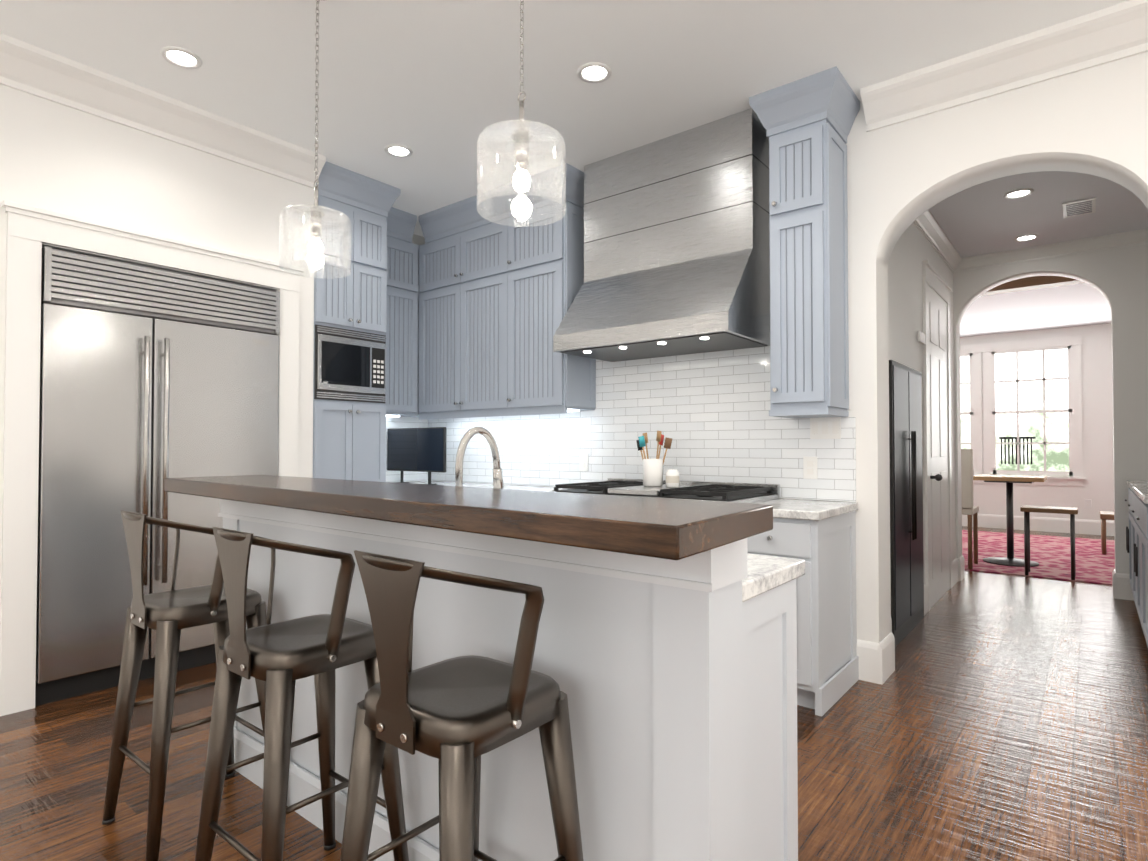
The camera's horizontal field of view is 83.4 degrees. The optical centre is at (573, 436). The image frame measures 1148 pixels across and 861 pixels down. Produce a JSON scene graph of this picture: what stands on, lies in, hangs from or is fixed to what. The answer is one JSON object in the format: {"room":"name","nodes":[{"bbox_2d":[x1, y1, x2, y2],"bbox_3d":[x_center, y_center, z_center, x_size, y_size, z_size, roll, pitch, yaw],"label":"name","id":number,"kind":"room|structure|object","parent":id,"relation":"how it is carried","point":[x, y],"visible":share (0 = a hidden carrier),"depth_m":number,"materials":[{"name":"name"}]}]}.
{"room":"kitchen","nodes":[
{"label":"kitchen","id":0,"kind":"room"},
{"bbox_2d":[0,84,313,632],"bbox_3d":[-3.636,-0.269,2.069,0.629,2.999,5.597,-1,-1,39],"label":"wall","id":1,"kind":"structure","parent":0,"point":[56,157],"depth_m":3.34,"materials":[{"name":"white paint"}]},
{"bbox_2d":[0,200,303,715],"bbox_3d":[-2.119,0.104,3.417,0.044,2.300,1.410,-1,-1,39],"label":"trim","id":2,"kind":"structure","parent":1,"relation":"attached to","point":[31,230],"depth_m":2.96,"materials":[{"name":"white paint"}]},
{"bbox_2d":[0,33,325,188],"bbox_3d":[-3.340,-1.688,1.856,0.130,0.170,5.596,-1,-1,39],"label":"crown molding","id":3,"kind":"structure","parent":1,"relation":"attached to","point":[25,67],"depth_m":3.29,"materials":[{"name":"white paint"}]},
{"bbox_2d":[407,234,427,481],"bbox_3d":[-3.506,-0.255,2.895,0.200,3.000,7.450,-1,-1,39],"label":"wall","id":4,"kind":"structure","parent":0,"point":[418,240],"depth_m":5.48,"materials":[{"name":"white paint"}]},
{"bbox_2d":[385,207,419,416],"bbox_3d":[-1.384,-0.941,5.099,0.367,1.549,0.868,-1,-1,39],"label":"upper cabinet","id":5,"kind":"object","parent":4,"relation":"attached to","point":[402,361],"visible":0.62,"depth_m":4.97,"materials":[{"name":"grey paint"}]},
{"bbox_2d":[386,417,425,481],"bbox_3d":[-1.537,0.104,5.175,0.010,0.537,0.840,-1,-1,39],"label":"tile backsplash","id":6,"kind":"structure","parent":4,"relation":"attached to","point":[391,422],"depth_m":5.33,"materials":[{"name":"white tile"}]},
{"bbox_2d":[426,346,855,501],"bbox_3d":[0.103,-0.159,4.446,3.487,1.038,0.010,-1,-1,39],"label":"tile backsplash","id":7,"kind":"structure","parent":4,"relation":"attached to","point":[707,413],"depth_m":4.01,"materials":[{"name":"white tile"}]},
{"bbox_2d":[580,454,587,470],"bbox_3d":[0.068,0.182,4.455,0.075,0.120,0.008,-1,-1,39],"label":"outlet","id":8,"kind":"object","parent":7,"relation":"attached to","point":[583,462],"visible":1,"depth_m":4.45,"materials":[{"name":"white plastic"}]},
{"bbox_2d":[803,457,817,478],"bbox_3d":[1.278,0.170,3.486,0.075,0.120,0.008,-1,-1,39],"label":"outlet","id":9,"kind":"object","parent":7,"relation":"attached to","point":[810,470],"visible":1,"depth_m":3.48,"materials":[{"name":"white plastic"}]},
{"bbox_2d":[810,417,840,438],"bbox_3d":[1.341,-0.045,3.440,0.160,0.120,0.008,-1,-1,39],"label":"light switch","id":10,"kind":"object","parent":7,"relation":"attached to","point":[825,428],"visible":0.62,"depth_m":3.44,"materials":[{"name":"white plastic"}]},
{"bbox_2d":[0,0,1128,236],"bbox_3d":[-0.907,-1.821,0.841,7.200,0.060,7.450,-1,-1,39],"label":"ceiling","id":11,"kind":"structure","parent":0,"point":[434,84],"depth_m":2.98,"materials":[{"name":"white paint"}]},
{"bbox_2d":[160,46,201,68],"bbox_3d":[-1.816,-1.750,2.984,0.168,0.007,0.168,-1,-1,39],"label":"recessed light","id":12,"kind":"object","parent":11,"relation":"in","point":[181,57],"visible":1,"depth_m":2.98,"materials":[{"name":"white plastic"}]},
{"bbox_2d":[279,0,350,278],"bbox_3d":[-1.004,-1.204,2.516,0.260,1.114,0.260,-1,-1,39],"label":"pendant light","id":13,"kind":"object","parent":11,"relation":"hanging from","point":[316,215],"visible":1,"depth_m":2.49,"materials":[{"name":"clear glass"}]},
{"bbox_2d":[384,144,412,157],"bbox_3d":[-1.066,-1.733,3.920,0.168,0.007,0.168,-1,-1,39],"label":"recessed light","id":14,"kind":"object","parent":11,"relation":"in","point":[398,150],"visible":1,"depth_m":3.92,"materials":[{"name":"white plastic"}]},
{"bbox_2d":[477,0,565,226],"bbox_3d":[-0.154,-1.214,1.899,0.260,1.114,0.260,-1,-1,39],"label":"pendant light","id":15,"kind":"object","parent":11,"relation":"hanging from","point":[521,133],"visible":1,"depth_m":1.85,"materials":[{"name":"clear glass"}]},
{"bbox_2d":[577,62,611,82],"bbox_3d":[0.099,-1.748,3.103,0.168,0.007,0.168,-1,-1,39],"label":"recessed light","id":16,"kind":"object","parent":11,"relation":"in","point":[594,72],"visible":1,"depth_m":3.10,"materials":[{"name":"white plastic"}]},
{"bbox_2d":[860,0,1147,131],"bbox_3d":[2.680,-1.680,2.334,3.070,0.170,0.130,-1,-1,39],"label":"crown molding","id":17,"kind":"structure","parent":11,"relation":"attached to","point":[1116,32],"depth_m":2.89,"materials":[{"name":"white paint"}]},
{"bbox_2d":[0,526,1147,860],"bbox_3d":[1.556,1.292,3.862,7.200,0.060,15.330,-1,-1,39],"label":"floor","id":18,"kind":"structure","parent":0,"point":[998,718],"depth_m":2.48,"materials":[{"name":"brown wood"}]},
{"bbox_2d":[35,246,279,705],"bbox_3d":[-2.333,0.192,3.587,0.698,2.130,1.120,-1,-1,39],"label":"refrigerator","id":19,"kind":"object","parent":18,"relation":"on","point":[151,379],"visible":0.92,"depth_m":3.24,"materials":[{"name":"grey metal"}]},
{"bbox_2d":[102,510,266,860],"bbox_3d":[-1.225,0.733,2.095,0.411,0.997,0.406,-1,-1,39],"label":"bar stool","id":20,"kind":"object","parent":18,"relation":"on","point":[168,616],"visible":0.81,"depth_m":1.98,"materials":[{"name":"grey metal"}]},
{"bbox_2d":[195,527,408,860],"bbox_3d":[-0.702,0.725,1.676,0.411,0.997,0.406,-1,-1,39],"label":"bar stool","id":21,"kind":"object","parent":18,"relation":"on","point":[280,658],"visible":1,"depth_m":1.58,"materials":[{"name":"grey metal"}]},
{"bbox_2d":[313,162,399,481],"bbox_3d":[-1.660,-0.227,4.456,0.670,2.999,0.595,-1,-1,39],"label":"tall cabinet","id":22,"kind":"object","parent":18,"relation":"on","point":[349,386],"visible":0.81,"depth_m":4.25,"materials":[{"name":"grey paint"}]},
{"bbox_2d":[340,550,583,860],"bbox_3d":[-0.224,0.719,1.306,0.411,0.997,0.406,-1,-1,39],"label":"bar stool","id":23,"kind":"object","parent":18,"relation":"on","point":[458,717],"visible":1,"depth_m":1.20,"materials":[{"name":"grey metal"}]},
{"bbox_2d":[218,499,797,860],"bbox_3d":[-0.383,0.716,2.079,2.107,1.030,0.594,-1,-1,39],"label":"kitchen island","id":24,"kind":"object","parent":18,"relation":"on","point":[676,680],"visible":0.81,"depth_m":1.46,"materials":[{"name":"grey paint"}]},
{"bbox_2d":[164,475,772,559],"bbox_3d":[-0.571,0.169,1.792,2.212,0.050,0.460,-1,-1,39],"label":"bar","id":25,"kind":"object","parent":24,"relation":"on","point":[671,529],"visible":1,"depth_m":1.25,"materials":[{"name":"brown wood"}]},
{"bbox_2d":[742,553,804,601],"bbox_3d":[-0.324,0.342,2.127,2.035,0.040,0.383,-1,-1,39],"label":"island countertop","id":26,"kind":"structure","parent":24,"relation":"on","point":[766,573],"depth_m":1.52,"materials":[{"name":"stone"}]},
{"bbox_2d":[455,426,503,488],"bbox_3d":[-0.301,0.144,2.148,0.105,0.354,0.227,-1,-1,39],"label":"faucet","id":27,"kind":"object","parent":26,"relation":"on","point":[469,434],"visible":0.73,"depth_m":2.16,"materials":[{"name":"silver metal"}]},
{"bbox_2d":[747,511,858,715],"bbox_3d":[1.122,0.817,3.223,0.408,0.868,0.618,-1,-1,39],"label":"base cabinet","id":28,"kind":"object","parent":18,"relation":"on","point":[827,661],"visible":0.06,"depth_m":2.92,"materials":[{"name":"grey paint"}]},
{"bbox_2d":[393,481,857,520],"bbox_3d":[-0.089,0.378,4.184,3.502,0.040,0.621,-1,-1,39],"label":"countertop","id":29,"kind":"structure","parent":28,"relation":"on","point":[815,510],"depth_m":3.18,"materials":[{"name":"stone"}]},
{"bbox_2d":[387,427,446,484],"bbox_3d":[-1.222,0.153,4.973,0.700,0.434,0.120,-1,-1,39],"label":"tv","id":30,"kind":"object","parent":29,"relation":"on","point":[417,449],"visible":0.88,"depth_m":4.94,"materials":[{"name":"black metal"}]},
{"bbox_2d":[547,478,779,502],"bbox_3d":[0.472,0.381,3.676,1.160,0.225,0.709,-1,-1,39],"label":"range","id":31,"kind":"object","parent":29,"relation":"on","point":[726,492],"visible":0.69,"depth_m":3.54,"materials":[{"name":"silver metal"}]},
{"bbox_2d":[636,431,671,486],"bbox_3d":[0.459,0.129,3.751,0.204,0.323,0.188,-1,-1,39],"label":"utensil crock","id":32,"kind":"object","parent":31,"relation":"on","point":[652,472],"visible":0.96,"depth_m":3.70,"materials":[{"name":"white ceramic"}]},
{"bbox_2d":[666,469,678,487],"bbox_3d":[0.559,0.239,3.660,0.077,0.100,0.076,-1,-1,39],"label":"candle jar","id":33,"kind":"object","parent":31,"relation":"on","point":[672,478],"visible":0.98,"depth_m":3.63,"materials":[{"name":"white ceramic"}]},
{"bbox_2d":[889,360,923,646],"bbox_3d":[2.183,0.408,4.189,0.067,1.720,0.880,-1,-1,39],"label":"wine fridge","id":34,"kind":"object","parent":18,"relation":"on","point":[906,503],"visible":1,"depth_m":4.10,"materials":[{"name":"black metal"}]},
{"bbox_2d":[962,530,1114,584],"bbox_3d":[5.234,1.316,7.335,3.800,0.012,3.450,-1,-1,39],"label":"dining rug","id":35,"kind":"object","parent":18,"relation":"on","point":[1051,555],"visible":0.44,"depth_m":6.99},
{"bbox_2d":[961,449,978,568],"bbox_3d":[3.819,0.712,6.538,0.440,1.168,0.460,-1,-1,39],"label":"dining chair","id":36,"kind":"object","parent":35,"relation":"on","point":[969,509],"visible":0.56,"depth_m":6.26,"materials":[{"name":"brown wood"}]},
{"bbox_2d":[973,474,1046,566],"bbox_3d":[4.484,0.854,6.630,0.600,0.888,0.600,-1,-1,39],"label":"dining table","id":37,"kind":"object","parent":35,"relation":"on","point":[1009,559],"visible":0.88,"depth_m":6.59,"materials":[{"name":"brown wood"}]},
{"bbox_2d":[1020,505,1077,579],"bbox_3d":[4.395,0.972,5.957,0.420,0.628,0.300,-1,-1,39],"label":"bench","id":38,"kind":"object","parent":35,"relation":"on","point":[1028,509],"visible":1,"depth_m":5.92,"materials":[{"name":"brown wood"}]},
{"bbox_2d":[1100,511,1113,554],"bbox_3d":[6.148,0.823,7.156,0.480,0.968,0.460,-1,-1,39],"label":"dining chair","id":39,"kind":"object","parent":35,"relation":"on","point":[1106,515],"visible":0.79,"depth_m":7.11,"materials":[{"name":"brown wood"}]},
{"bbox_2d":[1124,484,1135,604],"bbox_3d":[4.216,0.822,4.427,0.578,0.900,1.075,-1,-1,39],"label":"base cabinet","id":40,"kind":"object","parent":18,"relation":"on","point":[1129,504],"depth_m":4.93,"materials":[{"name":"grey paint"}]},
{"bbox_2d":[1132,492,1147,646],"bbox_3d":[3.544,0.807,3.588,0.578,0.900,1.075,-1,-1,39],"label":"base cabinet","id":41,"kind":"object","parent":18,"relation":"on","point":[1137,539],"depth_m":3.79,"materials":[{"name":"grey paint"}]},
{"bbox_2d":[1126,480,1147,503],"bbox_3d":[3.870,0.343,4.011,0.588,0.038,2.170,-1,-1,39],"label":"countertop","id":42,"kind":"structure","parent":41,"relation":"on","point":[1140,487],"depth_m":4.11,"materials":[{"name":"white stone"}]},
{"bbox_2d":[441,52,1147,642],"bbox_3d":[1.488,-0.244,3.508,6.830,3.000,0.250,-1,-1,39],"label":"wall","id":43,"kind":"structure","parent":0,"point":[901,176],"depth_m":3.22,"materials":[{"name":"white paint"}]},
{"bbox_2d":[419,163,595,419],"bbox_3d":[-0.534,-0.930,4.721,1.568,1.584,0.397,-1,-1,39],"label":"upper cabinet","id":44,"kind":"object","parent":43,"relation":"attached to","point":[496,300],"visible":0.94,"depth_m":4.51,"materials":[{"name":"grey paint"}]},
{"bbox_2d":[386,409,578,416],"bbox_3d":[-0.841,-0.168,4.622,1.700,0.010,0.680,-1,-1,39],"label":"under-cabinet light strip","id":45,"kind":"object","parent":44,"relation":"attached to","point":[570,410],"visible":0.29,"depth_m":4.36,"materials":[{"name":"white"}]},
{"bbox_2d":[553,108,769,361],"bbox_3d":[0.503,-1.119,3.765,1.132,1.238,0.597,-1,-1,39],"label":"range hood","id":46,"kind":"object","parent":43,"relation":"attached to","point":[676,244],"visible":1,"depth_m":3.62,"materials":[{"name":"silver metal"}]},
{"bbox_2d":[749,66,859,417],"bbox_3d":[1.198,-0.925,3.330,0.435,1.644,0.402,-1,-1,39],"label":"upper cabinet","id":47,"kind":"object","parent":43,"relation":"attached to","point":[807,122],"visible":1,"depth_m":3.22,"materials":[{"name":"grey paint"}]},
{"bbox_2d":[888,222,955,583],"bbox_3d":[2.437,-0.163,4.764,0.240,2.880,2.900,-1,-1,39],"label":"wall","id":48,"kind":"structure","parent":0,"point":[913,249],"depth_m":4.51,"materials":[{"name":"white paint"}]},
{"bbox_2d":[888,260,952,610],"bbox_3d":[2.470,-0.009,4.536,0.090,2.565,2.590,-1,-1,39],"label":"door","id":49,"kind":"structure","parent":48,"relation":"attached to","point":[933,338],"depth_m":5.05,"materials":[{"name":"white paint"}]},
{"bbox_2d":[914,209,963,272],"bbox_3d":[2.562,-1.554,4.688,0.080,0.100,2.900,-1,-1,39],"label":"crown molding","id":50,"kind":"structure","parent":48,"relation":"attached to","point":[930,228],"depth_m":5.08,"materials":[{"name":"white paint"}]},
{"bbox_2d":[870,514,1133,684],"bbox_3d":[4.410,1.199,5.987,5.000,0.200,7.848,-1,-1,39],"label":"baseboard","id":51,"kind":"structure","parent":48,"relation":"attached to","point":[1121,588],"depth_m":5.77,"materials":[{"name":"white paint"}]},
{"bbox_2d":[960,323,1113,520],"bbox_3d":[6.925,-0.086,9.151,5.400,2.880,0.200,-1,-1,39],"label":"wall","id":52,"kind":"structure","parent":0,"point":[1097,488],"depth_m":8.90,"materials":[{"name":"white paint"}]},
{"bbox_2d":[960,335,1085,485],"bbox_3d":[6.907,-0.354,8.996,4.210,2.090,0.070,-1,-1,39],"label":"dining room window","id":53,"kind":"structure","parent":52,"relation":"in","point":[1032,405],"depth_m":9.33,"materials":[{"name":"glass"}]},
{"bbox_2d":[929,171,1147,336],"bbox_3d":[4.587,-1.607,6.258,5.400,0.060,7.880,-1,-1,39],"label":"ceiling","id":54,"kind":"structure","parent":0,"point":[986,217],"depth_m":4.92,"materials":[{"name":"white paint"}]},
{"bbox_2d":[1003,188,1033,198],"bbox_3d":[2.949,-1.607,4.276,0.168,0.007,0.168,-1,-1,39],"label":"recessed light","id":55,"kind":"object","parent":54,"relation":"in","point":[1018,193],"visible":0.94,"depth_m":4.28,"materials":[{"name":"white plastic"}]},
{"bbox_2d":[1014,234,1038,241],"bbox_3d":[3.632,-1.591,5.177,0.168,0.007,0.168,-1,-1,39],"label":"recessed light","id":56,"kind":"object","parent":54,"relation":"in","point":[1026,237],"visible":1,"depth_m":5.17,"materials":[{"name":"white plastic"}]},
{"bbox_2d":[981,276,1084,295],"bbox_3d":[4.493,-1.503,6.139,4.980,0.149,0.180,-1,-1,39],"label":"beam","id":57,"kind":"structure","parent":54,"relation":"attached to","point":[1030,283],"depth_m":6.15,"materials":[{"name":"brown wood"}]},
{"bbox_2d":[1062,197,1095,217],"bbox_3d":[3.548,-1.602,4.527,0.180,0.009,0.340,-1,-1,39],"label":"ceiling vent","id":58,"kind":"object","parent":54,"relation":"in","point":[1079,207],"visible":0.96,"depth_m":4.51,"materials":[{"name":"white plastic"}]},
{"bbox_2d":[953,244,1147,573],"bbox_3d":[4.000,-0.150,5.498,5.400,2.880,0.200,-1,-1,39],"label":"wall","id":59,"kind":"structure","parent":0,"point":[1117,278],"depth_m":5.11,"materials":[{"name":"white paint"}]},
{"bbox_2d":[963,228,1147,270],"bbox_3d":[4.092,-1.544,5.270,1.560,0.100,0.080,-1,-1,39],"label":"crown molding","id":60,"kind":"structure","parent":59,"relation":"attached to","point":[1137,237],"depth_m":5.33,"materials":[{"name":"white paint"}]}
]}

